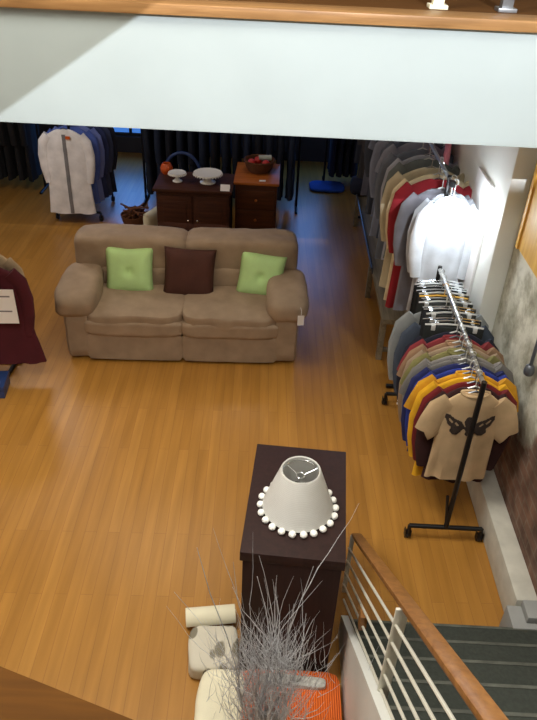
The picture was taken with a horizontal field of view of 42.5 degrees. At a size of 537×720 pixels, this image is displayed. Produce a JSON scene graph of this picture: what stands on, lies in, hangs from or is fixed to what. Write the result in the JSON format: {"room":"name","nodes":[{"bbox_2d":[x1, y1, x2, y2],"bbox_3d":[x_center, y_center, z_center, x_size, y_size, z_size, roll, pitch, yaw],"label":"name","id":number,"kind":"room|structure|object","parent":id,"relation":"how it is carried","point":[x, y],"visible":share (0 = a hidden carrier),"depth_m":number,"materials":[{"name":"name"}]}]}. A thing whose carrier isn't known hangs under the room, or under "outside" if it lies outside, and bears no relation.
{"room":"second-hand shop","nodes":[
{"label":"second-hand shop","id":0,"kind":"room"},
{"bbox_2d":[0,666,132,719],"bbox_3d":[-0.385,1.532,0.623,3.780,0.060,3.680,3,34,0],"label":"landing","id":1,"kind":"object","parent":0,"point":[22,697],"visible":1,"depth_m":1.62,"materials":[{"name":"brown wood"}]},
{"bbox_2d":[39,124,358,163],"bbox_3d":[-1.389,-5.525,9.365,6.580,5.450,0.200,3,34,0],"label":"wall","id":2,"kind":"structure","parent":0,"point":[312,148],"depth_m":10.70,"materials":[{"name":"paint"}]},
{"bbox_2d":[0,152,503,719],"bbox_3d":[-1.710,0.451,5.519,7.180,0.100,13.500,3,34,0],"label":"floor","id":3,"kind":"structure","parent":0,"point":[114,473],"depth_m":4.95,"materials":[{"name":"brown wood"}]},
{"bbox_2d":[0,371,9,397],"bbox_3d":[-2.307,0.206,5.643,0.335,0.118,0.235,-2,35,-6],"label":"shoe box","id":4,"kind":"object","parent":3,"relation":"on","point":[4,375],"visible":1,"depth_m":5.63,"materials":[{"name":"blue cardboard"}]},
{"bbox_2d":[8,363,21,376],"bbox_3d":[-2.274,-0.448,5.655,0.300,1.182,0.600,3,34,0],"label":"stand","id":5,"kind":"object","parent":3,"relation":"on","point":[13,366],"visible":0.1,"depth_m":5.90,"materials":[{"name":"metal"}]},
{"bbox_2d":[0,254,24,276],"bbox_3d":[-2.169,-0.569,5.486,0.526,0.797,0.078,1,34,-3],"label":"shirt","id":6,"kind":"object","parent":5,"relation":"hanging from","point":[8,264],"visible":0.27,"depth_m":5.35,"materials":[{"name":"fabric"}]},
{"bbox_2d":[0,267,46,363],"bbox_3d":[-2.197,-0.403,5.426,0.750,1.007,0.124,0,34,-5],"label":"sweater","id":7,"kind":"object","parent":5,"relation":"hanging from","point":[19,343],"visible":0.95,"depth_m":5.51,"materials":[{"name":"red fabric"}]},
{"bbox_2d":[0,289,18,323],"bbox_3d":[-2.097,-0.410,5.316,0.300,0.300,0.005,0,34,-4],"label":"paper sign","id":8,"kind":"object","parent":7,"relation":"attached to","point":[8,310],"visible":1,"depth_m":5.33,"materials":[{"name":"white paper"}]},
{"bbox_2d":[35,123,48,193],"bbox_3d":[-3.389,-2.944,9.023,0.784,1.420,0.440,3,34,0],"label":"clothes rack","id":9,"kind":"object","parent":3,"relation":"on","point":[36,125],"visible":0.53,"depth_m":9.26,"materials":[{"name":"black metal"}]},
{"bbox_2d":[0,122,18,180],"bbox_3d":[-3.390,-3.016,8.974,0.120,1.247,0.646,3,34,0],"label":"coat","id":10,"kind":"object","parent":9,"relation":"hanging from","point":[9,152],"visible":0.28,"depth_m":8.97,"materials":[{"name":"fabric"}]},
{"bbox_2d":[6,122,27,180],"bbox_3d":[-3.247,-3.009,8.973,0.118,1.247,0.646,3,34,0],"label":"coat","id":11,"kind":"object","parent":9,"relation":"hanging from","point":[13,130],"visible":0.23,"depth_m":8.95,"materials":[{"name":"fabric"}]},
{"bbox_2d":[17,123,41,181],"bbox_3d":[-3.111,-3.002,8.972,0.112,1.247,0.646,3,34,0],"label":"coat","id":12,"kind":"object","parent":9,"relation":"hanging from","point":[27,131],"visible":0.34,"depth_m":9.00,"materials":[{"name":"fabric"}]},
{"bbox_2d":[56,125,114,220],"bbox_3d":[-2.312,-2.417,8.441,0.581,1.290,0.874,3,34,0],"label":"clothes rack","id":13,"kind":"object","parent":3,"relation":"on","point":[101,218],"visible":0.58,"depth_m":8.55,"materials":[{"name":"metal"}]},
{"bbox_2d":[38,125,95,214],"bbox_3d":[-2.351,-2.262,8.083,0.656,1.147,0.101,1,34,-2],"label":"jacket","id":14,"kind":"object","parent":13,"relation":"hanging from","point":[66,156],"visible":0.94,"depth_m":8.07,"materials":[{"name":"fabric"}]},
{"bbox_2d":[47,125,100,203],"bbox_3d":[-2.315,-2.370,8.173,0.656,1.067,0.095,1,34,-2],"label":"jacket","id":15,"kind":"object","parent":13,"relation":"hanging from","point":[92,138],"visible":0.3,"depth_m":8.11,"materials":[{"name":"fabric"}]},
{"bbox_2d":[52,125,104,200],"bbox_3d":[-2.282,-2.427,8.259,0.656,1.067,0.094,1,34,-2],"label":"jacket","id":16,"kind":"object","parent":13,"relation":"hanging from","point":[93,131],"visible":0.2,"depth_m":8.23,"materials":[{"name":"fabric"}]},
{"bbox_2d":[58,125,108,197],"bbox_3d":[-2.249,-2.479,8.338,0.656,1.067,0.099,1,34,-2],"label":"jacket","id":17,"kind":"object","parent":13,"relation":"hanging from","point":[99,130],"visible":0.14,"depth_m":8.33,"materials":[{"name":"fabric"}]},
{"bbox_2d":[94,126,113,195],"bbox_3d":[-2.216,-2.534,8.419,0.656,1.067,0.095,1,34,-2],"label":"jacket","id":18,"kind":"object","parent":13,"relation":"hanging from","point":[105,129],"visible":0.21,"depth_m":8.44,"materials":[{"name":"fabric"}]},
{"bbox_2d":[107,127,117,191],"bbox_3d":[-2.183,-2.590,8.505,0.656,1.067,0.091,1,34,-2],"label":"jacket","id":19,"kind":"object","parent":13,"relation":"hanging from","point":[111,129],"visible":0.08,"depth_m":8.54,"materials":[{"name":"fabric"}]},
{"bbox_2d":[120,203,148,224],"bbox_3d":[-1.662,-1.811,8.546,0.358,0.223,0.329,3,34,0],"label":"basket","id":20,"kind":"object","parent":3,"relation":"on","point":[133,215],"visible":0.91,"depth_m":8.49,"materials":[{"name":"brown wicker"}]},
{"bbox_2d":[143,206,157,225],"bbox_3d":[-1.327,-1.605,8.111,0.144,0.448,0.448,18,37,21],"label":"floor cushion","id":21,"kind":"object","parent":3,"relation":"on","point":[150,217],"visible":0.34,"depth_m":7.93,"materials":[{"name":"beige fabric"}]},
{"bbox_2d":[54,223,307,362],"bbox_3d":[-0.749,-0.625,6.242,2.177,0.935,1.026,1,34,-2],"label":"sofa","id":22,"kind":"object","parent":3,"relation":"on","point":[224,324],"visible":0.88,"depth_m":6.02,"materials":[{"name":"brown fabric"}]},
{"bbox_2d":[106,248,152,289],"bbox_3d":[-1.238,-0.800,6.150,0.432,0.411,0.200,1,34,-2],"label":"throw pillow","id":23,"kind":"object","parent":22,"relation":"on","point":[127,268],"visible":0.97,"depth_m":6.09,"materials":[{"name":"green fabric"}]},
{"bbox_2d":[73,223,187,283],"bbox_3d":[-1.234,-0.954,6.309,1.021,0.497,0.393,1,34,-2],"label":"cushion","id":24,"kind":"object","parent":22,"relation":"on","point":[91,242],"depth_m":6.12,"materials":[{"name":"beige fabric"}]},
{"bbox_2d":[84,282,185,336],"bbox_3d":[-1.162,-0.508,6.188,0.857,0.238,0.790,1,34,-2],"label":"seat cushion","id":25,"kind":"object","parent":22,"relation":"on","point":[153,312],"depth_m":5.90,"materials":[{"name":"beige fabric"}]},
{"bbox_2d":[164,246,216,294],"bbox_3d":[-0.704,-0.767,6.139,0.484,0.463,0.199,1,34,-3],"label":"throw pillow","id":26,"kind":"object","parent":22,"relation":"on","point":[187,271],"visible":0.98,"depth_m":6.08,"materials":[{"name":"brown fabric"}]},
{"bbox_2d":[181,286,277,339],"bbox_3d":[-0.332,-0.488,6.218,0.863,0.236,0.793,1,34,-2],"label":"seat cushion","id":27,"kind":"object","parent":22,"relation":"on","point":[224,313],"depth_m":5.93,"materials":[{"name":"beige fabric"}]},
{"bbox_2d":[186,227,297,285],"bbox_3d":[-0.246,-0.930,6.340,1.023,0.501,0.397,1,34,-2],"label":"cushion","id":28,"kind":"object","parent":22,"relation":"on","point":[229,243],"depth_m":6.16,"materials":[{"name":"beige fabric"}]},
{"bbox_2d":[236,251,286,294],"bbox_3d":[-0.068,-0.755,6.184,0.444,0.433,0.206,6,34,5],"label":"throw pillow","id":29,"kind":"object","parent":22,"relation":"on","point":[256,269],"visible":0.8,"depth_m":6.11,"materials":[{"name":"green fabric"}]},
{"bbox_2d":[152,172,234,230],"bbox_3d":[-0.814,-1.599,7.748,0.840,0.840,0.593,3,34,0],"label":"sideboard","id":30,"kind":"object","parent":3,"relation":"on","point":[189,204],"visible":0.48,"depth_m":7.41,"materials":[{"name":"brown wood"}]},
{"bbox_2d":[193,168,222,184],"bbox_3d":[-0.656,-1.976,7.469,0.325,0.110,0.325,3,34,0],"label":"cake stand","id":31,"kind":"object","parent":30,"relation":"on","point":[207,174],"visible":1,"depth_m":7.44,"materials":[{"name":"white ceramic"}]},
{"bbox_2d":[185,604,235,626],"bbox_3d":[-0.331,1.459,3.931,0.280,0.104,0.113,-2,35,-7],"label":"bolster","id":32,"kind":"object","parent":3,"relation":"on","point":[227,614],"visible":0.98,"depth_m":3.89,"materials":[{"name":"beige fabric"}]},
{"bbox_2d":[189,625,238,679],"bbox_3d":[-0.295,1.588,3.757,0.270,0.132,0.275,0,34,-4],"label":"cushion","id":33,"kind":"object","parent":3,"relation":"on","point":[198,635],"visible":0.77,"depth_m":3.71,"materials":[{"name":"fabric"}]},
{"bbox_2d":[193,671,244,719],"bbox_3d":[-0.243,1.761,3.485,0.250,0.161,0.362,4,34,2],"label":"plain cushion","id":34,"kind":"object","parent":3,"relation":"on","point":[203,710],"visible":0.61,"depth_m":3.45,"materials":[{"name":"beige fabric"}]},
{"bbox_2d":[140,129,301,213],"bbox_3d":[-0.607,-2.641,8.818,2.034,1.370,0.440,3,34,0],"label":"clothes rack","id":35,"kind":"object","parent":3,"relation":"on","point":[147,195],"visible":0.52,"depth_m":8.96,"materials":[{"name":"black metal"}]},
{"bbox_2d":[142,129,156,194],"bbox_3d":[-1.504,-2.759,8.773,0.118,1.197,0.646,3,34,0],"label":"coat","id":36,"kind":"object","parent":35,"relation":"hanging from","point":[148,134],"visible":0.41,"depth_m":8.72,"materials":[{"name":"fabric"}]},
{"bbox_2d":[154,129,165,177],"bbox_3d":[-1.363,-2.752,8.772,0.114,1.197,0.646,3,34,0],"label":"coat","id":37,"kind":"object","parent":35,"relation":"hanging from","point":[159,135],"visible":0.3,"depth_m":8.59,"materials":[{"name":"fabric"}]},
{"bbox_2d":[165,130,177,168],"bbox_3d":[-1.224,-2.745,8.771,0.115,1.197,0.646,3,34,0],"label":"coat","id":38,"kind":"object","parent":35,"relation":"hanging from","point":[170,135],"visible":0.26,"depth_m":8.55,"materials":[{"name":"fabric"}]},
{"bbox_2d":[176,130,188,171],"bbox_3d":[-1.088,-2.738,8.771,0.118,1.197,0.646,3,34,0],"label":"coat","id":39,"kind":"object","parent":35,"relation":"hanging from","point":[181,136],"visible":0.27,"depth_m":8.61,"materials":[{"name":"fabric"}]},
{"bbox_2d":[187,131,198,171],"bbox_3d":[-0.949,-2.731,8.770,0.120,1.197,0.646,3,34,0],"label":"coat","id":40,"kind":"object","parent":35,"relation":"hanging from","point":[192,136],"visible":0.36,"depth_m":8.59,"materials":[{"name":"fabric"}]},
{"bbox_2d":[199,131,209,167],"bbox_3d":[-0.814,-2.724,8.769,0.115,1.197,0.646,3,34,0],"label":"coat","id":41,"kind":"object","parent":35,"relation":"hanging from","point":[204,137],"visible":0.35,"depth_m":8.58,"materials":[{"name":"fabric"}]},
{"bbox_2d":[210,132,220,169],"bbox_3d":[-0.673,-2.717,8.769,0.116,1.197,0.646,3,34,0],"label":"coat","id":42,"kind":"object","parent":35,"relation":"hanging from","point":[215,137],"visible":0.35,"depth_m":8.57,"materials":[{"name":"fabric"}]},
{"bbox_2d":[221,133,230,173],"bbox_3d":[-0.532,-2.710,8.768,0.116,1.197,0.646,3,34,0],"label":"coat","id":43,"kind":"object","parent":35,"relation":"hanging from","point":[225,137],"visible":0.37,"depth_m":8.58,"materials":[{"name":"fabric"}]},
{"bbox_2d":[276,135,284,200],"bbox_3d":[0.155,-2.675,8.765,0.117,1.197,0.646,3,34,0],"label":"coat","id":44,"kind":"object","parent":35,"relation":"hanging from","point":[281,139],"visible":0.43,"depth_m":8.60,"materials":[{"name":"fabric"}]},
{"bbox_2d":[285,136,295,200],"bbox_3d":[0.295,-2.668,8.764,0.117,1.196,0.646,3,34,0],"label":"coat","id":45,"kind":"object","parent":35,"relation":"hanging from","point":[289,187],"visible":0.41,"depth_m":8.71,"materials":[{"name":"fabric"}]},
{"bbox_2d":[233,162,279,228],"bbox_3d":[-0.139,-1.762,8.024,0.500,0.850,0.690,3,34,0],"label":"dresser","id":46,"kind":"object","parent":3,"relation":"on","point":[255,200],"visible":0.63,"depth_m":7.68,"materials":[{"name":"brown wood"}]},
{"bbox_2d":[244,154,274,174],"bbox_3d":[-0.103,-2.205,7.799,0.358,0.139,0.358,3,34,0],"label":"round basket","id":47,"kind":"object","parent":46,"relation":"on","point":[254,168],"visible":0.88,"depth_m":7.71,"materials":[{"name":"brown wicker"}]},
{"bbox_2d":[242,669,341,719],"bbox_3d":[0.100,1.772,3.501,0.534,0.140,0.369,3,34,0],"label":"cushion","id":48,"kind":"object","parent":3,"relation":"on","point":[334,711],"visible":0.27,"depth_m":3.48,"materials":[{"name":"orange fabric"}]},
{"bbox_2d":[261,673,325,689],"bbox_3d":[0.124,1.650,3.541,0.340,0.041,0.060,4,34,2],"label":"roll","id":49,"kind":"object","parent":48,"relation":"on","point":[322,685],"visible":0.37,"depth_m":3.52,"materials":[{"name":"white fabric"}]},
{"bbox_2d":[240,444,345,672],"bbox_3d":[0.127,1.095,3.755,0.490,0.970,0.760,5,34,3],"label":"pedestal","id":50,"kind":"object","parent":3,"relation":"on","point":[283,557],"visible":0.77,"depth_m":3.36,"materials":[{"name":"brown wood"}]},
{"bbox_2d":[257,456,338,538],"bbox_3d":[0.149,0.628,3.345,0.408,0.267,0.404,3,34,0],"label":"lampshade","id":51,"kind":"object","parent":50,"relation":"on","point":[292,506],"visible":1,"depth_m":3.27,"materials":[{"name":"white fabric"}]},
{"bbox_2d":[322,138,327,180],"bbox_3d":[1.075,-3.141,9.622,0.534,1.420,0.440,3,34,0],"label":"clothes rack","id":52,"kind":"object","parent":3,"relation":"on","point":[326,146],"visible":0.2,"depth_m":9.82,"materials":[{"name":"black metal"}]},
{"bbox_2d":[327,138,338,176],"bbox_3d":[0.928,-3.221,9.573,0.116,1.246,0.646,3,34,0],"label":"coat","id":53,"kind":"object","parent":52,"relation":"hanging from","point":[331,167],"visible":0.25,"depth_m":9.63,"materials":[{"name":"fabric"}]},
{"bbox_2d":[336,138,345,177],"bbox_3d":[1.027,-3.216,9.573,0.112,1.247,0.646,3,34,0],"label":"coat","id":54,"kind":"object","parent":52,"relation":"hanging from","point":[341,143],"visible":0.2,"depth_m":9.61,"materials":[{"name":"fabric"}]},
{"bbox_2d":[342,139,352,176],"bbox_3d":[1.128,-3.211,9.572,0.117,1.247,0.646,3,34,0],"label":"coat","id":55,"kind":"object","parent":52,"relation":"hanging from","point":[348,144],"visible":0.2,"depth_m":9.61,"materials":[{"name":"fabric"}]},
{"bbox_2d":[309,180,343,192],"bbox_3d":[0.830,-2.475,9.842,0.498,0.058,0.406,3,34,0],"label":"floor mat","id":56,"kind":"object","parent":3,"relation":"on","point":[318,185],"visible":1,"depth_m":9.77,"materials":[{"name":"blue fabric"}]},
{"bbox_2d":[353,194,407,359],"bbox_3d":[1.236,-1.064,7.399,0.466,0.512,3.200,3,34,0],"label":"bench","id":57,"kind":"object","parent":3,"relation":"on","point":[390,316],"visible":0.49,"depth_m":6.79,"materials":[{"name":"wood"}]},
{"bbox_2d":[358,143,451,387],"bbox_3d":[1.321,-1.543,6.886,0.440,1.873,3.818,3,34,0],"label":"clothes rack","id":58,"kind":"object","parent":3,"relation":"on","point":[449,177],"visible":0.23,"depth_m":5.06,"materials":[{"name":"metal"}]},
{"bbox_2d":[364,140,373,214],"bbox_3d":[1.311,-1.994,6.917,0.724,1.167,0.077,5,34,3],"label":"shirt","id":59,"kind":"object","parent":58,"relation":"hanging from","point":[368,152],"visible":0.04,"depth_m":6.97,"materials":[{"name":"fabric"}]},
{"bbox_2d":[369,140,442,235],"bbox_3d":[1.293,-1.683,6.461,0.724,1.167,0.080,3,34,1],"label":"shirt","id":60,"kind":"object","parent":58,"relation":"hanging from","point":[380,144],"visible":0.08,"depth_m":6.41,"materials":[{"name":"fabric"}]},
{"bbox_2d":[375,142,444,235],"bbox_3d":[1.300,-1.569,6.188,0.732,1.047,0.079,2,34,-1],"label":"shirt","id":61,"kind":"object","parent":58,"relation":"hanging from","point":[392,148],"visible":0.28,"depth_m":5.99,"materials":[{"name":"fabric"}]},
{"bbox_2d":[374,142,452,258],"bbox_3d":[1.277,-1.403,6.050,0.724,1.167,0.074,1,34,-3],"label":"shirt","id":62,"kind":"object","parent":58,"relation":"hanging from","point":[391,157],"visible":0.23,"depth_m":5.88,"materials":[{"name":"fabric"}]},
{"bbox_2d":[380,148,457,259],"bbox_3d":[1.299,-1.339,5.904,0.700,1.107,0.080,4,34,2],"label":"shirt","id":63,"kind":"object","parent":58,"relation":"hanging from","point":[425,156],"visible":0.16,"depth_m":5.71,"materials":[{"name":"fabric"}]},
{"bbox_2d":[382,143,459,257],"bbox_3d":[1.285,-1.307,5.804,0.676,1.047,0.071,4,34,3],"label":"shirt","id":64,"kind":"object","parent":58,"relation":"hanging from","point":[419,163],"visible":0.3,"depth_m":5.61,"materials":[{"name":"fabric"}]},
{"bbox_2d":[379,150,464,287],"bbox_3d":[1.262,-1.133,5.680,0.726,1.197,0.080,1,34,-2],"label":"shirt","id":65,"kind":"object","parent":58,"relation":"hanging from","point":[398,177],"visible":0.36,"depth_m":5.50,"materials":[{"name":"fabric"}]},
{"bbox_2d":[383,157,468,299],"bbox_3d":[1.282,-1.021,5.561,0.716,1.247,0.077,2,34,-1],"label":"shirt","id":66,"kind":"object","parent":58,"relation":"hanging from","point":[436,175],"visible":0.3,"depth_m":5.33,"materials":[{"name":"fabric"}]},
{"bbox_2d":[385,161,471,307],"bbox_3d":[1.266,-0.955,5.482,0.676,1.267,0.080,5,34,3],"label":"shirt","id":67,"kind":"object","parent":58,"relation":"hanging from","point":[407,189],"visible":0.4,"depth_m":5.30,"materials":[{"name":"fabric"}]},
{"bbox_2d":[393,170,470,310],"bbox_3d":[1.247,-0.879,5.281,0.606,1.167,0.079,3,34,1],"label":"shirt","id":68,"kind":"object","parent":58,"relation":"hanging from","point":[407,208],"visible":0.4,"depth_m":5.24,"materials":[{"name":"fabric"}]},
{"bbox_2d":[406,175,475,310],"bbox_3d":[1.294,-0.853,5.193,0.536,1.107,0.088,1,34,-3],"label":"shirt","id":69,"kind":"object","parent":58,"relation":"hanging from","point":[434,200],"visible":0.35,"depth_m":5.04,"materials":[{"name":"fabric"}]},
{"bbox_2d":[408,179,478,283],"bbox_3d":[1.292,-0.826,5.100,0.516,1.047,0.086,3,34,0],"label":"shirt","id":70,"kind":"object","parent":58,"relation":"hanging from","point":[430,247],"visible":0.62,"depth_m":5.07,"materials":[{"name":"fabric"}]},
{"bbox_2d":[431,180,465,231],"bbox_3d":[1.256,-1.060,4.795,0.214,0.318,0.187,-20,40,-29],"label":"lamp","id":71,"kind":"object","parent":58,"relation":"attached to","point":[448,214],"visible":1,"depth_m":4.79,"materials":[{"name":"white glass"}]},
{"bbox_2d":[381,266,486,540],"bbox_3d":[1.196,0.246,4.787,0.511,1.290,1.480,3,34,0],"label":"clothes rack","id":72,"kind":"object","parent":3,"relation":"on","point":[449,507],"visible":0.71,"depth_m":4.36,"materials":[{"name":"metal"}]},
{"bbox_2d":[387,292,488,379],"bbox_3d":[1.211,-0.153,4.898,0.706,0.757,0.062,3,34,0],"label":"denim jacket","id":73,"kind":"object","parent":72,"relation":"hanging from","point":[408,318],"visible":0.2,"depth_m":4.85,"materials":[{"name":"fabric"}]},
{"bbox_2d":[412,277,466,313],"bbox_3d":[1.228,-0.369,5.003,0.370,0.518,0.038,1,34,-2],"label":"trousers","id":74,"kind":"object","parent":72,"relation":"hanging from","point":[442,289],"visible":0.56,"depth_m":4.92,"materials":[{"name":"fabric"}]},
{"bbox_2d":[392,303,493,391],"bbox_3d":[1.218,-0.067,4.772,0.686,0.756,0.069,3,34,0],"label":"denim jacket","id":75,"kind":"object","parent":72,"relation":"hanging from","point":[412,332],"visible":0.19,"depth_m":4.71,"materials":[{"name":"fabric"}]},
{"bbox_2d":[416,289,472,312],"bbox_3d":[1.222,-0.255,4.875,0.386,0.562,0.038,2,34,-1],"label":"trousers","id":76,"kind":"object","parent":72,"relation":"hanging from","point":[421,303],"visible":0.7,"depth_m":4.78,"materials":[{"name":"fabric"}]},
{"bbox_2d":[396,320,495,370],"bbox_3d":[1.199,0.046,4.571,0.692,0.717,0.064,3,34,0],"label":"shirt","id":77,"kind":"object","parent":72,"relation":"hanging from","point":[486,346],"visible":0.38,"depth_m":4.46,"materials":[{"name":"fabric"}]},
{"bbox_2d":[396,316,498,404],"bbox_3d":[1.213,0.027,4.635,0.676,0.756,0.073,3,34,0],"label":"shirt","id":78,"kind":"object","parent":72,"relation":"hanging from","point":[439,335],"visible":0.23,"depth_m":4.51,"materials":[{"name":"fabric"}]},
{"bbox_2d":[396,325,504,376],"bbox_3d":[1.203,0.084,4.533,0.722,0.737,0.070,3,34,0],"label":"shirt","id":79,"kind":"object","parent":72,"relation":"hanging from","point":[491,351],"visible":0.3,"depth_m":4.41,"materials":[{"name":"fabric"}]},
{"bbox_2d":[419,306,481,336],"bbox_3d":[1.214,-0.120,4.689,0.397,0.576,0.038,2,34,-1],"label":"trousers","id":80,"kind":"object","parent":72,"relation":"hanging from","point":[425,320],"visible":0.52,"depth_m":4.59,"materials":[{"name":"fabric"}]},
{"bbox_2d":[425,300,476,321],"bbox_3d":[1.228,-0.183,4.743,0.347,0.531,0.037,1,34,-2],"label":"trousers","id":81,"kind":"object","parent":72,"relation":"hanging from","point":[431,314],"visible":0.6,"depth_m":4.65,"materials":[{"name":"fabric"}]},
{"bbox_2d":[397,330,505,421],"bbox_3d":[1.200,0.138,4.507,0.686,0.797,0.062,3,34,0],"label":"shirt","id":82,"kind":"object","parent":72,"relation":"hanging from","point":[435,352],"visible":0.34,"depth_m":4.38,"materials":[{"name":"fabric"}]},
{"bbox_2d":[401,338,501,412],"bbox_3d":[1.204,0.187,4.418,0.676,0.777,0.071,3,34,0],"label":"shirt","id":83,"kind":"object","parent":72,"relation":"hanging from","point":[446,358],"visible":0.16,"depth_m":4.29,"materials":[{"name":"fabric"}]},
{"bbox_2d":[400,334,503,384],"bbox_3d":[1.194,0.134,4.441,0.692,0.717,0.063,3,34,0],"label":"shirt","id":84,"kind":"object","parent":72,"relation":"hanging from","point":[450,351],"visible":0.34,"depth_m":4.33,"materials":[{"name":"fabric"}]},
{"bbox_2d":[422,312,483,339],"bbox_3d":[1.212,-0.084,4.617,0.389,0.555,0.038,5,34,3],"label":"trousers","id":85,"kind":"object","parent":72,"relation":"hanging from","point":[428,330],"visible":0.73,"depth_m":4.53,"materials":[{"name":"fabric"}]},
{"bbox_2d":[401,346,505,450],"bbox_3d":[1.187,0.272,4.363,0.676,0.857,0.061,3,34,0],"label":"shirt","id":86,"kind":"object","parent":72,"relation":"hanging from","point":[417,377],"visible":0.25,"depth_m":4.22,"materials":[{"name":"fabric"}]},
{"bbox_2d":[398,342,513,395],"bbox_3d":[1.196,0.205,4.372,0.742,0.756,0.067,2,34,-1],"label":"shirt","id":87,"kind":"object","parent":72,"relation":"hanging from","point":[415,370],"visible":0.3,"depth_m":4.26,"materials":[{"name":"fabric"}]},
{"bbox_2d":[405,351,508,445],"bbox_3d":[1.199,0.273,4.309,0.666,0.796,0.066,3,34,0],"label":"shirt","id":88,"kind":"object","parent":72,"relation":"hanging from","point":[449,372],"visible":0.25,"depth_m":4.18,"materials":[{"name":"fabric"}]},
{"bbox_2d":[407,360,514,475],"bbox_3d":[1.181,0.377,4.263,0.636,0.917,0.073,3,34,0],"label":"shirt","id":89,"kind":"object","parent":72,"relation":"hanging from","point":[417,470],"visible":0.2,"depth_m":4.14,"materials":[{"name":"fabric"}]},
{"bbox_2d":[404,356,518,412],"bbox_3d":[1.192,0.286,4.254,0.712,0.756,0.069,3,34,0],"label":"shirt","id":90,"kind":"object","parent":72,"relation":"hanging from","point":[423,383],"visible":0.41,"depth_m":4.14,"materials":[{"name":"fabric"}]},
{"bbox_2d":[415,370,509,482],"bbox_3d":[1.185,0.409,4.162,0.576,0.857,0.071,3,34,0],"label":"shirt","id":91,"kind":"object","parent":72,"relation":"hanging from","point":[423,446],"visible":0.3,"depth_m":4.24,"materials":[{"name":"fabric"}]},
{"bbox_2d":[411,365,516,460],"bbox_3d":[1.194,0.341,4.174,0.616,0.757,0.071,3,34,0],"label":"shirt","id":92,"kind":"object","parent":72,"relation":"hanging from","point":[437,390],"visible":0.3,"depth_m":4.07,"materials":[{"name":"fabric"}]},
{"bbox_2d":[415,374,517,481],"bbox_3d":[1.179,0.411,4.105,0.618,0.796,0.064,3,34,0],"label":"shirt","id":93,"kind":"object","parent":72,"relation":"hanging from","point":[445,419],"visible":0.95,"depth_m":4.08,"materials":[{"name":"fabric"}]},
{"bbox_2d":[445,413,494,435],"bbox_3d":[1.180,0.386,4.065,0.304,0.160,0.019,3,34,0],"label":"print","id":94,"kind":"object","parent":93,"relation":"attached to","point":[456,424],"depth_m":4.06},
{"bbox_2d":[350,619,536,719],"bbox_3d":[0.978,1.491,2.575,1.080,1.714,2.082,3,34,0],"label":"stairs","id":95,"kind":"structure","parent":3,"relation":"on","point":[503,660],"depth_m":3.18,"materials":[{"name":"carpet"}]},
{"bbox_2d":[338,615,390,719],"bbox_3d":[0.423,1.364,2.547,0.040,1.910,2.100,3,34,0],"label":"trim","id":96,"kind":"structure","parent":95,"relation":"attached to","point":[364,702],"depth_m":3.20,"materials":[{"name":"white paint"}]},
{"bbox_2d":[342,533,508,719],"bbox_3d":[0.481,1.073,2.601,0.080,2.335,2.289,3,34,0],"label":"stair railing","id":97,"kind":"object","parent":95,"relation":"on","point":[480,703],"visible":0.88,"depth_m":2.42,"materials":[{"name":"brown wood"}]},
{"bbox_3d":[-0.030,1.872,3.286,0.208,0.205,0.208,3,34,0],"label":"bucket","id":98,"kind":"object","parent":3,"relation":"on","visible":0},
{"bbox_2d":[168,521,378,719],"bbox_3d":[0.015,1.252,2.945,0.886,1.578,0.458,9,35,9],"label":"bunch","id":99,"kind":"object","parent":98,"relation":"in","point":[270,713],"visible":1,"depth_m":2.99,"materials":[{"name":"grey plant"}]},
{"bbox_2d":[0,7,536,147],"bbox_3d":[-1.620,-1.503,3.471,6.580,0.540,0.120,3,34,0],"label":"fascia","id":100,"kind":"object","parent":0,"point":[60,67],"depth_m":3.41,"materials":[{"name":"paint"}]},
{"bbox_2d":[0,0,536,32],"bbox_3d":[-1.608,-1.757,3.321,6.580,0.050,0.220,3,34,0],"label":"trim","id":101,"kind":"structure","parent":100,"relation":"attached to","point":[196,8],"depth_m":3.23,"materials":[{"name":"brown wood"}]},
{"bbox_2d":[231,0,536,14],"bbox_3d":[-1.496,-3.699,6.268,6.580,0.080,6.980,3,34,0],"label":"floor","id":102,"kind":"structure","parent":0,"point":[524,7],"depth_m":3.81,"materials":[{"name":"brown wood"}]},
{"bbox_2d":[494,0,516,12],"bbox_3d":[1.302,-2.259,3.495,0.100,0.890,0.100,3,34,0],"label":"post","id":103,"kind":"object","parent":102,"relation":"on","point":[506,6],"visible":1,"depth_m":3.70,"materials":[{"name":"metal"}]},
{"bbox_2d":[491,161,536,594],"bbox_3d":[1.785,-1.667,3.940,0.200,5.450,13.100,3,34,0],"label":"wall","id":104,"kind":"structure","parent":0,"point":[514,331],"depth_m":4.34,"materials":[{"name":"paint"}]},
{"bbox_2d":[458,167,494,300],"bbox_3d":[1.508,-0.890,5.098,0.020,0.950,0.420,3,34,0],"label":"board","id":105,"kind":"object","parent":104,"relation":"attached to","point":[483,192],"visible":0.49,"depth_m":4.93,"materials":[{"name":"paper"}]},
{"bbox_2d":[443,143,536,332],"bbox_3d":[1.666,-2.270,7.456,0.130,2.470,6.420,3,34,0],"label":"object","id":106,"kind":"structure","parent":104,"relation":"attached to","point":[510,170],"depth_m":4.67,"materials":[{"name":"white paint"}]},
{"bbox_2d":[466,470,536,610],"bbox_3d":[1.490,0.958,4.698,0.130,0.240,1.780,3,34,0],"label":"trim","id":107,"kind":"structure","parent":104,"relation":"attached to","point":[514,585],"depth_m":4.29,"materials":[{"name":"paint"}]},
{"bbox_2d":[499,600,536,629],"bbox_3d":[1.434,1.497,3.897,0.180,0.250,0.155,3,34,0],"label":"trim","id":108,"kind":"structure","parent":104,"relation":"attached to","point":[524,616],"depth_m":3.85,"materials":[{"name":"grey paint"}]},
{"bbox_2d":[515,164,536,277],"bbox_3d":[1.623,-0.876,3.843,0.038,0.950,0.900,3,34,0],"label":"wooden panel","id":109,"kind":"object","parent":104,"relation":"attached to","point":[526,242],"visible":1,"depth_m":4.25,"materials":[{"name":"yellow wood"}]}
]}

